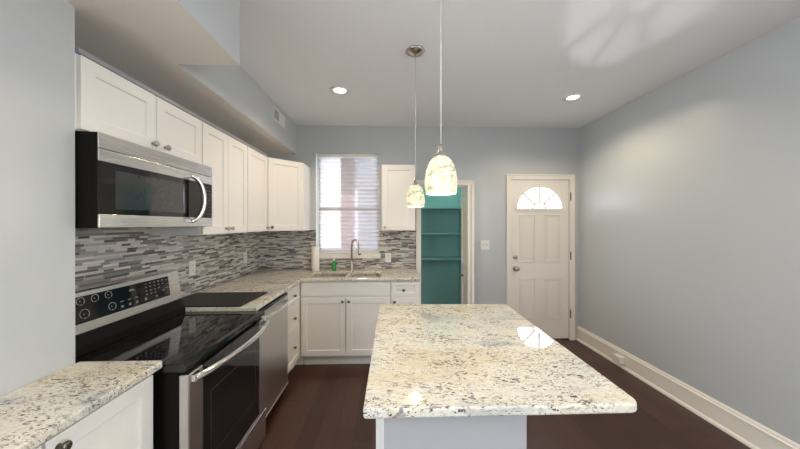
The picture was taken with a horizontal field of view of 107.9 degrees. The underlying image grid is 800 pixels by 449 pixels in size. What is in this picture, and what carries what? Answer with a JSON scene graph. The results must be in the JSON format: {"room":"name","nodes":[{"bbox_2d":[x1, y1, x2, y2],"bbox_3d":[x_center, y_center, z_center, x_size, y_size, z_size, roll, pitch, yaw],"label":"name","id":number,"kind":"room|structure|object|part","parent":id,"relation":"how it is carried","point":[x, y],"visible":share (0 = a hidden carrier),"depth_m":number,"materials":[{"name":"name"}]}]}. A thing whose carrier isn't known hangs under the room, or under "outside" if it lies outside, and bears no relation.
{"room":"kitchen","nodes":[
{"label":"kitchen","id":0,"kind":"room"},
{"bbox_2d":[0,0,74,396],"bbox_3d":[-1.425,0.129,-1.261,0.443,2.677,4.820,0,0,-2],"label":"wall","id":1,"kind":"structure","parent":0,"point":[37,37],"depth_m":1.03,"materials":[{"name":"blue paint"}]},
{"bbox_2d":[65,0,186,9],"bbox_3d":[-1.043,-1.036,0.362,0.435,0.352,1.600,0,0,-2],"label":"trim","id":2,"kind":"structure","parent":1,"relation":"attached to","point":[126,4],"depth_m":1.14,"materials":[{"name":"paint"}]},
{"bbox_2d":[75,53,201,163],"bbox_3d":[-1.442,-0.532,1.535,0.364,0.308,0.760,0,0,-2],"label":"upper cabinet","id":3,"kind":"object","parent":1,"relation":"attached to","point":[106,102],"visible":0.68,"depth_m":1.39,"materials":[{"name":"paint"}]},
{"bbox_3d":[-1.293,-0.532,1.352,0.019,0.296,0.372,0,0,-2],"label":"door","id":4,"kind":"part","parent":3,"relation":"part of","materials":[{"name":"paint"}]},
{"bbox_2d":[75,131,211,227],"bbox_3d":[-1.386,-0.180,1.536,0.462,0.389,0.750,0,0,-2],"label":"microwave","id":5,"kind":"object","parent":3,"relation":"attached to","point":[120,183],"visible":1,"depth_m":1.33,"materials":[{"name":"silver metal"}]},
{"bbox_3d":[-1.223,-0.150,1.486,0.005,0.215,0.634,0,0,-2],"label":"door glass","id":6,"kind":"part","parent":5,"relation":"part of","materials":[{"name":"black glass"}]},
{"bbox_3d":[-1.224,-0.342,1.542,0.007,0.064,0.748,0,0,-2],"label":"vent panel","id":7,"kind":"part","parent":5,"relation":"part of","materials":[{"name":"metal"}]},
{"bbox_3d":[-1.224,-0.148,1.542,0.007,0.320,0.748,0,0,-2],"label":"door","id":8,"kind":"part","parent":5,"relation":"part of","materials":[{"name":"glass"}]},
{"bbox_3d":[-1.197,-0.150,1.720,0.032,0.285,0.097,0,0,34],"label":"handle","id":9,"kind":"part","parent":5,"relation":"part of","materials":[{"name":"metal"}]},
{"bbox_3d":[-1.236,-0.151,1.857,0.004,0.215,0.108,0,0,-2],"label":"control panel","id":10,"kind":"part","parent":5,"relation":"part of","materials":[{"name":"black glass"}]},
{"bbox_3d":[-1.275,-0.422,1.518,0.029,0.031,0.031,0,0,-2],"label":"knob","id":11,"kind":"part","parent":3,"relation":"part of","materials":[{"name":"silver metal"}]},
{"bbox_3d":[-1.278,-0.422,1.601,0.029,0.031,0.031,0,0,-2],"label":"knob","id":12,"kind":"part","parent":3,"relation":"part of","materials":[{"name":"silver metal"}]},
{"bbox_2d":[75,47,267,156],"bbox_3d":[-1.473,-0.697,2.053,0.323,0.020,1.798,0,0,-2],"label":"trim","id":13,"kind":"structure","parent":3,"relation":"on","point":[79,51],"depth_m":1.51,"materials":[{"name":"grey paint"}]},
{"bbox_3d":[-1.306,-0.532,1.730,0.019,0.296,0.371,0,0,-2],"label":"door","id":14,"kind":"part","parent":3,"relation":"part of","materials":[{"name":"paint"}]},
{"bbox_2d":[75,0,239,65],"bbox_3d":[-1.240,-1.037,1.361,0.758,0.352,0.410,0,0,-2],"label":"soffit","id":15,"kind":"object","parent":1,"relation":"attached to","point":[207,32],"depth_m":1.36,"materials":[{"name":"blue paint"}]},
{"bbox_2d":[267,125,577,339],"bbox_3d":[0.280,0.122,3.682,4.200,2.677,0.120,0,0,-2],"label":"wall","id":16,"kind":"structure","parent":0,"point":[483,155],"depth_m":3.65,"materials":[{"name":"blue paint"}]},
{"bbox_2d":[107,63,296,153],"bbox_3d":[-1.446,-1.039,2.559,0.430,0.352,2.000,0,0,-2],"label":"soffit","id":17,"kind":"object","parent":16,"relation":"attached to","point":[227,97],"depth_m":2.15,"materials":[{"name":"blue paint"}]},
{"bbox_2d":[273,105,284,128],"bbox_3d":[-1.243,-1.100,3.002,0.007,0.130,0.320,0,0,-2],"label":"air vent","id":18,"kind":"object","parent":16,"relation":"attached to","point":[278,116],"visible":1,"depth_m":2.98,"materials":[{"name":"beige plastic"}]},
{"bbox_2d":[268,157,310,230],"bbox_3d":[-1.377,-0.309,3.256,0.600,0.758,0.612,0,0,-2],"label":"upper cabinet","id":19,"kind":"object","parent":16,"relation":"attached to","point":[289,182],"visible":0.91,"depth_m":3.12,"materials":[{"name":"paint"}]},
{"bbox_2d":[261,230,415,269],"bbox_3d":[-0.745,0.315,3.582,1.888,0.493,0.008,0,0,-2],"label":"backsplash","id":20,"kind":"structure","parent":16,"relation":"attached to","point":[279,249],"depth_m":3.57,"materials":[{"name":"tile"}]},
{"bbox_2d":[317,155,380,258],"bbox_3d":[-0.636,-0.229,3.632,0.791,1.290,0.145,0,0,-2],"label":"window frame","id":21,"kind":"structure","parent":16,"relation":"in","point":[371,255],"depth_m":3.57,"materials":[{"name":"paint"}]},
{"bbox_2d":[319,154,378,252],"bbox_3d":[-0.634,-0.260,3.618,0.740,1.225,0.036,0,0,-2],"label":"window","id":22,"kind":"structure","parent":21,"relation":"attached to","point":[348,183],"depth_m":3.62,"materials":[{"name":"glass"}]},
{"bbox_3d":[-0.634,-0.851,3.617,0.740,0.042,0.036,0,0,-2],"label":"head rail","id":23,"kind":"part","parent":22,"relation":"part of","materials":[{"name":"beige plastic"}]},
{"bbox_3d":[-0.634,0.345,3.618,0.740,0.015,0.028,0,0,-2],"label":"rail","id":24,"kind":"part","parent":22,"relation":"part of","materials":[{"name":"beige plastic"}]},
{"bbox_3d":[-0.624,0.387,3.575,0.771,0.058,0.029,0,0,-2],"label":"sill","id":25,"kind":"part","parent":21,"relation":"part of","materials":[{"name":"paint"}]},
{"bbox_2d":[385,253,390,261],"bbox_3d":[-0.147,0.409,3.595,0.072,0.116,0.009,0,0,-2],"label":"wall outlet","id":26,"kind":"object","parent":16,"relation":"attached to","point":[387,255],"visible":1,"depth_m":3.59,"materials":[{"name":"beige plastic"}]},
{"bbox_2d":[382,165,414,230],"bbox_3d":[-0.021,-0.304,3.431,0.381,0.746,0.358,0,0,-2],"label":"upper cabinet","id":27,"kind":"object","parent":16,"relation":"attached to","point":[396,179],"visible":0.92,"depth_m":3.29,"materials":[{"name":"paint"}]},
{"bbox_2d":[416,180,473,303],"bbox_3d":[0.562,0.456,3.620,0.725,2.010,0.026,0,0,-2],"label":"trim","id":28,"kind":"structure","parent":16,"relation":"attached to","point":[420,182],"depth_m":3.60,"materials":[{"name":"paint"}]},
{"bbox_2d":[461,185,473,303],"bbox_3d":[0.809,0.493,3.537,0.110,1.913,0.301,0,0,-2],"label":"door","id":29,"kind":"structure","parent":16,"relation":"in","point":[467,192],"depth_m":3.40,"materials":[{"name":"paint"}]},
{"bbox_2d":[480,240,489,249],"bbox_3d":[1.066,0.258,3.642,0.116,0.117,0.016,0,0,-2],"label":"light switch","id":30,"kind":"object","parent":16,"relation":"attached to","point":[484,244],"visible":1,"depth_m":3.64,"materials":[{"name":"beige plastic"}]},
{"bbox_2d":[506,174,574,339],"bbox_3d":[1.768,0.416,3.662,0.872,2.090,0.026,0,0,-2],"label":"trim","id":31,"kind":"structure","parent":16,"relation":"attached to","point":[570,177],"depth_m":3.66,"materials":[{"name":"paint"}]},
{"bbox_2d":[511,180,570,337],"bbox_3d":[1.775,0.439,3.668,0.759,2.008,0.115,0,0,-2],"label":"door","id":32,"kind":"structure","parent":16,"relation":"in","point":[539,236],"depth_m":3.68,"materials":[{"name":"paint"}]},
{"bbox_3d":[1.765,-0.336,3.674,0.640,0.326,0.012,0,0,-2],"label":"fanlight frame","id":33,"kind":"part","parent":32,"relation":"part of","materials":[{"name":"paint"}]},
{"bbox_2d":[553,338,568,339],"bbox_3d":[1.765,1.454,3.737,0.752,0.014,0.119,0,0,-2],"label":"trim","id":34,"kind":"structure","parent":16,"relation":"attached to","point":[553,338],"depth_m":3.70,"materials":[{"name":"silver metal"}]},
{"bbox_2d":[421,188,457,303],"bbox_3d":[0.535,0.121,4.382,0.801,2.677,0.060,0,0,-2],"label":"wall","id":35,"kind":"structure","parent":0,"point":[439,278],"depth_m":4.35,"materials":[{"name":"teal paint"}]},
{"bbox_2d":[421,207,460,211],"bbox_3d":[0.541,-0.212,4.206,0.679,0.055,0.289,0,0,-2],"label":"shelf","id":36,"kind":"object","parent":35,"relation":"attached to","point":[423,209],"visible":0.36,"depth_m":4.29,"materials":[{"name":"teal paint"}]},
{"bbox_2d":[421,256,460,261],"bbox_3d":[0.541,0.503,4.207,0.679,0.055,0.289,0,0,-2],"label":"shelf","id":37,"kind":"object","parent":35,"relation":"attached to","point":[458,258],"visible":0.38,"depth_m":4.16,"materials":[{"name":"teal paint"}]},
{"bbox_2d":[421,233,460,236],"bbox_3d":[0.541,0.148,4.207,0.679,0.055,0.289,0,0,-2],"label":"shelf","id":38,"kind":"object","parent":35,"relation":"attached to","point":[422,234],"visible":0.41,"depth_m":4.33,"materials":[{"name":"teal paint"}]},
{"bbox_2d":[458,188,460,303],"bbox_3d":[0.917,0.122,4.065,0.060,2.677,0.600,0,0,-2],"label":"wall","id":39,"kind":"structure","parent":0,"point":[459,189],"depth_m":4.30,"materials":[{"name":"teal paint"}]},
{"bbox_2d":[258,340,750,448],"bbox_3d":[0.395,1.515,0.436,4.200,0.100,8.080,0,0,-2],"label":"floor","id":40,"kind":"structure","parent":0,"point":[321,406],"depth_m":2.16,"materials":[{"name":"brown wood"}]},
{"bbox_2d":[39,375,152,448],"bbox_3d":[-1.114,1.022,0.976,0.332,0.884,0.370,0,0,-2],"label":"base cabinet","id":41,"kind":"object","parent":40,"relation":"on","point":[125,421],"visible":0.49,"depth_m":1.02,"materials":[{"name":"paint"}]},
{"bbox_3d":[-0.958,0.633,0.829,0.029,0.031,0.031,0,0,-2],"label":"knob","id":42,"kind":"part","parent":41,"relation":"part of","materials":[{"name":"silver metal"}]},
{"bbox_2d":[75,269,268,448],"bbox_3d":[-1.204,0.879,1.553,0.808,1.170,0.745,0,0,-2],"label":"range","id":43,"kind":"object","parent":40,"relation":"on","point":[209,388],"visible":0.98,"depth_m":1.44,"materials":[{"name":"black glass"}]},
{"bbox_3d":[-1.433,0.383,1.500,0.019,0.118,0.642,0,0,-2],"label":"control panel","id":44,"kind":"part","parent":43,"relation":"part of","materials":[{"name":"black glass"}]},
{"bbox_2d":[75,311,264,372],"bbox_3d":[-1.245,0.589,1.551,0.718,0.032,0.745,0,0,-2],"label":"cooktop","id":45,"kind":"object","parent":43,"relation":"in","point":[183,341],"depth_m":1.44,"materials":[{"name":"black glass"}]},
{"bbox_3d":[-0.909,0.612,1.563,0.022,0.007,0.705,0,0,-2],"label":"vent trim","id":46,"kind":"part","parent":43,"relation":"part of","materials":[{"name":"black plastic"}]},
{"bbox_3d":[-0.899,0.915,1.564,0.042,0.594,0.741,0,0,-2],"label":"oven door","id":47,"kind":"part","parent":43,"relation":"part of","materials":[{"name":"glass"}]},
{"bbox_3d":[-0.899,0.909,1.564,0.039,0.584,0.556,0,0,-2],"label":"door glass","id":48,"kind":"part","parent":43,"relation":"part of","materials":[{"name":"black glass"}]},
{"bbox_3d":[-0.839,0.638,1.566,0.079,0.032,0.721,0,0,-2],"label":"handle","id":49,"kind":"part","parent":43,"relation":"part of","materials":[{"name":"metal"}]},
{"bbox_3d":[-0.899,1.313,1.564,0.042,0.178,0.741,0,0,-2],"label":"storage drawer","id":50,"kind":"part","parent":43,"relation":"part of","materials":[{"name":"metal"}]},
{"bbox_2d":[257,293,288,417],"bbox_3d":[-1.244,1.024,2.238,0.672,0.878,0.604,0,0,-2],"label":"dishwasher","id":51,"kind":"object","parent":40,"relation":"on","point":[276,311],"visible":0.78,"depth_m":2.29,"materials":[{"name":"silver metal"}]},
{"bbox_3d":[-0.939,0.651,2.248,0.063,0.026,0.536,0,0,-2],"label":"handle","id":52,"kind":"part","parent":51,"relation":"part of","materials":[{"name":"metal"}]},
{"bbox_3d":[-0.989,1.383,2.247,0.050,0.010,0.602,0,0,-2],"label":"kick trim","id":53,"kind":"part","parent":51,"relation":"part of","materials":[{"name":"metal"}]},
{"bbox_2d":[285,283,299,372],"bbox_3d":[-1.299,1.020,2.737,0.648,0.884,0.380,0,0,-2],"label":"base cabinet","id":54,"kind":"object","parent":40,"relation":"on","point":[293,293],"visible":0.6,"depth_m":2.76,"materials":[{"name":"paint"}]},
{"bbox_3d":[-1.014,0.671,2.747,0.019,0.158,0.372,0,0,-2],"label":"drawer","id":55,"kind":"part","parent":54,"relation":"part of","materials":[{"name":"paint"}]},
{"bbox_3d":[-1.014,1.186,2.747,0.019,0.297,0.372,0,0,-2],"label":"drawer","id":56,"kind":"part","parent":54,"relation":"part of","materials":[{"name":"paint"}]},
{"bbox_3d":[-1.014,0.894,2.747,0.019,0.277,0.372,0,0,-2],"label":"drawer","id":57,"kind":"part","parent":54,"relation":"part of","materials":[{"name":"paint"}]},
{"bbox_2d":[292,357,302,368],"bbox_3d":[-1.056,1.404,2.992,0.092,0.115,0.107,0,0,-2],"label":"trim","id":58,"kind":"structure","parent":40,"relation":"on","point":[299,361],"depth_m":3.04,"materials":[{"name":"paint"}]},
{"bbox_2d":[301,281,390,364],"bbox_3d":[-0.562,1.020,3.258,0.914,0.884,0.648,0,0,-2],"label":"base cabinet","id":59,"kind":"object","parent":40,"relation":"on","point":[339,318],"visible":0.66,"depth_m":2.97,"materials":[{"name":"paint"}]},
{"bbox_2d":[299,282,300,356],"bbox_3d":[-1.021,0.962,2.974,0.022,0.769,0.023,0,0,-2],"label":"trim","id":60,"kind":"structure","parent":59,"relation":"attached to","point":[300,282],"depth_m":2.96,"materials":[{"name":"paint"}]},
{"bbox_2d":[182,269,420,311],"bbox_3d":[-0.717,0.563,2.764,1.886,0.030,1.630,0,0,-2],"label":"countertop","id":61,"kind":"structure","parent":59,"relation":"on","point":[276,282],"depth_m":2.94,"materials":[{"name":"stone"}]},
{"bbox_2d":[182,292,267,306],"bbox_3d":[-1.335,0.544,2.127,0.570,0.007,0.398,0,0,-2],"label":"mat","id":62,"kind":"object","parent":61,"relation":"on","point":[202,299],"visible":0.76,"depth_m":2.10,"materials":[{"name":"black"}]},
{"bbox_2d":[311,247,318,270],"bbox_3d":[-1.001,0.406,3.447,0.092,0.280,0.092,0,0,-2],"label":"paper towel roll","id":63,"kind":"object","parent":61,"relation":"on","point":[314,250],"visible":1,"depth_m":3.41,"materials":[{"name":"paper"}]},
{"bbox_2d":[332,256,335,270],"bbox_3d":[-0.787,0.464,3.480,0.056,0.164,0.074,0,0,-2],"label":"soap bottle","id":64,"kind":"object","parent":61,"relation":"on","point":[334,257],"visible":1,"depth_m":3.46,"materials":[{"name":"green plastic"}]},
{"bbox_2d":[313,274,381,276],"bbox_3d":[-0.582,0.660,3.212,0.783,0.164,0.382,0,0,-2],"label":"sink","id":65,"kind":"object","parent":61,"relation":"in","point":[316,275],"visible":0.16,"depth_m":3.38,"materials":[{"name":"metal"}]},
{"bbox_3d":[-0.772,0.660,3.205,0.401,0.164,0.382,0,0,-2],"label":"bowl","id":66,"kind":"part","parent":65,"relation":"part of","materials":[{"name":"metal"}]},
{"bbox_3d":[-0.375,0.660,3.220,0.370,0.164,0.382,0,0,-2],"label":"bowl","id":67,"kind":"part","parent":65,"relation":"part of","materials":[{"name":"metal"}]},
{"bbox_2d":[349,239,360,270],"bbox_3d":[-0.502,0.356,3.406,0.094,0.381,0.248,0,0,-38],"label":"kitchen faucet","id":68,"kind":"object","parent":61,"relation":"on","point":[353,240],"visible":1,"depth_m":3.45,"materials":[{"name":"silver metal"}]},
{"bbox_3d":[-0.527,0.311,3.402,0.023,0.291,0.189,0,0,-35],"label":"spout","id":69,"kind":"part","parent":68,"relation":"part of","materials":[{"name":"silver metal"}]},
{"bbox_3d":[-0.779,1.041,2.965,0.447,0.591,0.019,0,0,-2],"label":"door","id":70,"kind":"part","parent":59,"relation":"part of","materials":[{"name":"paint"}]},
{"bbox_3d":[-0.325,1.041,2.981,0.448,0.591,0.019,0,0,-2],"label":"door","id":71,"kind":"part","parent":59,"relation":"part of","materials":[{"name":"paint"}]},
{"bbox_2d":[391,281,419,303],"bbox_3d":[0.047,1.019,3.280,0.300,0.884,0.648,0,0,-2],"label":"base cabinet","id":72,"kind":"object","parent":40,"relation":"on","point":[402,292],"visible":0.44,"depth_m":2.99,"materials":[{"name":"paint"}]},
{"bbox_3d":[0.048,0.661,2.993,0.274,0.142,0.019,0,0,-2],"label":"drawer","id":73,"kind":"part","parent":72,"relation":"part of","materials":[{"name":"paint"}]},
{"bbox_3d":[0.048,1.043,2.994,0.274,0.587,0.019,0,0,-2],"label":"door","id":74,"kind":"part","parent":72,"relation":"part of","materials":[{"name":"paint"}]},
{"bbox_2d":[376,415,526,448],"bbox_3d":[0.136,1.023,1.441,0.524,0.882,0.992,0,0,-2],"label":"kitchen island","id":75,"kind":"object","parent":40,"relation":"on","point":[476,432],"visible":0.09,"depth_m":0.95,"materials":[{"name":"paint"}]},
{"bbox_3d":[-0.078,0.967,1.193,0.019,0.745,0.473,0,0,-2],"label":"door","id":76,"kind":"part","parent":75,"relation":"part of","materials":[{"name":"paint"}]},
{"bbox_2d":[363,304,636,418],"bbox_3d":[0.311,0.565,1.452,0.885,0.031,1.146,0,0,-2],"label":"island countertop","id":77,"kind":"structure","parent":75,"relation":"on","point":[428,360],"depth_m":1.10,"materials":[{"name":"stone"}]},
{"bbox_3d":[-1.099,1.023,0.551,0.332,0.884,0.476,0,0,-2],"label":"base cabinet","id":78,"kind":"object","parent":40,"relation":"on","visible":0},
{"bbox_2d":[0,360,161,448],"bbox_3d":[-1.108,0.565,0.735,0.330,0.030,0.886,0,0,-2],"label":"countertop","id":79,"kind":"structure","parent":78,"relation":"on","point":[31,414],"depth_m":0.92,"materials":[{"name":"stone"}]},
{"bbox_2d":[240,0,799,128],"bbox_3d":[0.395,-1.262,0.433,4.200,0.100,8.080,0,0,-2],"label":"ceiling","id":80,"kind":"structure","parent":0,"point":[506,63],"depth_m":2.06,"materials":[{"name":"paint"}]},
{"bbox_2d":[330,85,349,94],"bbox_3d":[-0.541,-1.210,2.629,0.180,0.009,0.180,0,0,-2],"label":"recessed light","id":81,"kind":"object","parent":80,"relation":"in","point":[337,89],"visible":1,"depth_m":2.62,"materials":[{"name":"white plastic"}]},
{"bbox_2d":[406,45,424,206],"bbox_3d":[0.108,-0.669,2.034,0.129,1.090,0.129,0,0,-2],"label":"pendant lamp","id":82,"kind":"object","parent":80,"relation":"hanging from","point":[415,197],"visible":1,"depth_m":2.00,"materials":[{"name":"beige glass"}]},
{"bbox_3d":[0.108,-0.197,2.035,0.129,0.147,0.129,0,0,-2],"label":"lamp shade","id":83,"kind":"part","parent":82,"relation":"part of","materials":[{"name":"white glass"}]},
{"bbox_2d":[425,0,456,194],"bbox_3d":[0.165,-0.668,1.172,0.129,1.090,0.129,0,0,-2],"label":"pendant lamp","id":84,"kind":"object","parent":80,"relation":"hanging from","point":[441,176],"visible":1,"depth_m":1.13,"materials":[{"name":"white glass"}]},
{"bbox_3d":[0.165,-0.196,1.172,0.129,0.147,0.129,0,0,-2],"label":"lamp shade","id":85,"kind":"part","parent":84,"relation":"part of","materials":[{"name":"white glass"}]},
{"bbox_2d":[562,93,583,100],"bbox_3d":[1.648,-1.210,2.773,0.180,0.009,0.180,0,0,-2],"label":"recessed light","id":86,"kind":"object","parent":80,"relation":"in","point":[574,96],"visible":1,"depth_m":2.77,"materials":[{"name":"beige plastic"}]},
{"bbox_2d":[612,353,625,365],"bbox_3d":[2.240,1.382,2.988,0.058,0.080,0.120,0,0,-2],"label":"baseboard outlet","id":87,"kind":"object","parent":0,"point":[617,358],"visible":1,"depth_m":2.96,"materials":[{"name":"beige plastic"}]},
{"bbox_2d":[578,17,799,444],"bbox_3d":[2.449,0.127,0.082,0.120,2.677,7.230,0,0,-2],"label":"wall","id":88,"kind":"structure","parent":0,"point":[689,189],"depth_m":2.19,"materials":[{"name":"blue paint"}]},
{"bbox_2d":[576,326,799,448],"bbox_3d":[2.371,1.377,0.141,0.032,0.178,7.110,0,0,-2],"label":"baseboard","id":89,"kind":"structure","parent":88,"relation":"attached to","point":[744,429],"depth_m":2.25,"materials":[{"name":"paint"}]},
{"bbox_3d":[-1.714,0.124,2.346,0.120,2.677,2.410,0,0,-2],"label":"wall","id":90,"kind":"structure","parent":0,"visible":0},
{"bbox_2d":[75,227,260,296],"bbox_3d":[-1.650,0.278,2.348,0.008,0.570,2.410,0,0,-2],"label":"backsplash","id":91,"kind":"structure","parent":90,"relation":"attached to","point":[102,255],"depth_m":2.01,"materials":[{"name":"tile"}]},
{"bbox_2d":[189,260,195,275],"bbox_3d":[-1.640,0.344,2.302,0.009,0.116,0.072,0,0,-2],"label":"wall outlet","id":92,"kind":"object","parent":90,"relation":"attached to","point":[192,264],"visible":1,"depth_m":2.30,"materials":[{"name":"beige plastic"}]},
{"bbox_2d":[152,122,246,234],"bbox_3d":[-1.467,-0.308,2.223,0.364,0.758,0.612,0,0,-2],"label":"upper cabinet","id":93,"kind":"object","parent":90,"relation":"attached to","point":[227,156],"visible":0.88,"depth_m":2.18,"materials":[{"name":"paint"}]},
{"bbox_3d":[-1.318,-0.307,2.076,0.019,0.748,0.298,0,0,-2],"label":"door","id":94,"kind":"part","parent":93,"relation":"part of","materials":[{"name":"paint"}]},
{"bbox_3d":[-1.329,-0.307,2.380,0.019,0.748,0.298,0,0,-2],"label":"door","id":95,"kind":"part","parent":93,"relation":"part of","materials":[{"name":"paint"}]},
{"bbox_2d":[244,252,246,262],"bbox_3d":[-1.670,0.359,3.148,0.009,0.116,0.072,0,0,-2],"label":"wall outlet","id":96,"kind":"object","parent":90,"relation":"attached to","point":[245,253],"visible":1,"depth_m":3.14,"materials":[{"name":"beige plastic"}]},
{"bbox_2d":[245,146,269,232],"bbox_3d":[-1.485,-0.309,2.741,0.364,0.758,0.420,0,0,-2],"label":"upper cabinet","id":97,"kind":"object","parent":90,"relation":"attached to","point":[257,163],"visible":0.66,"depth_m":2.72,"materials":[{"name":"paint"}]}
]}

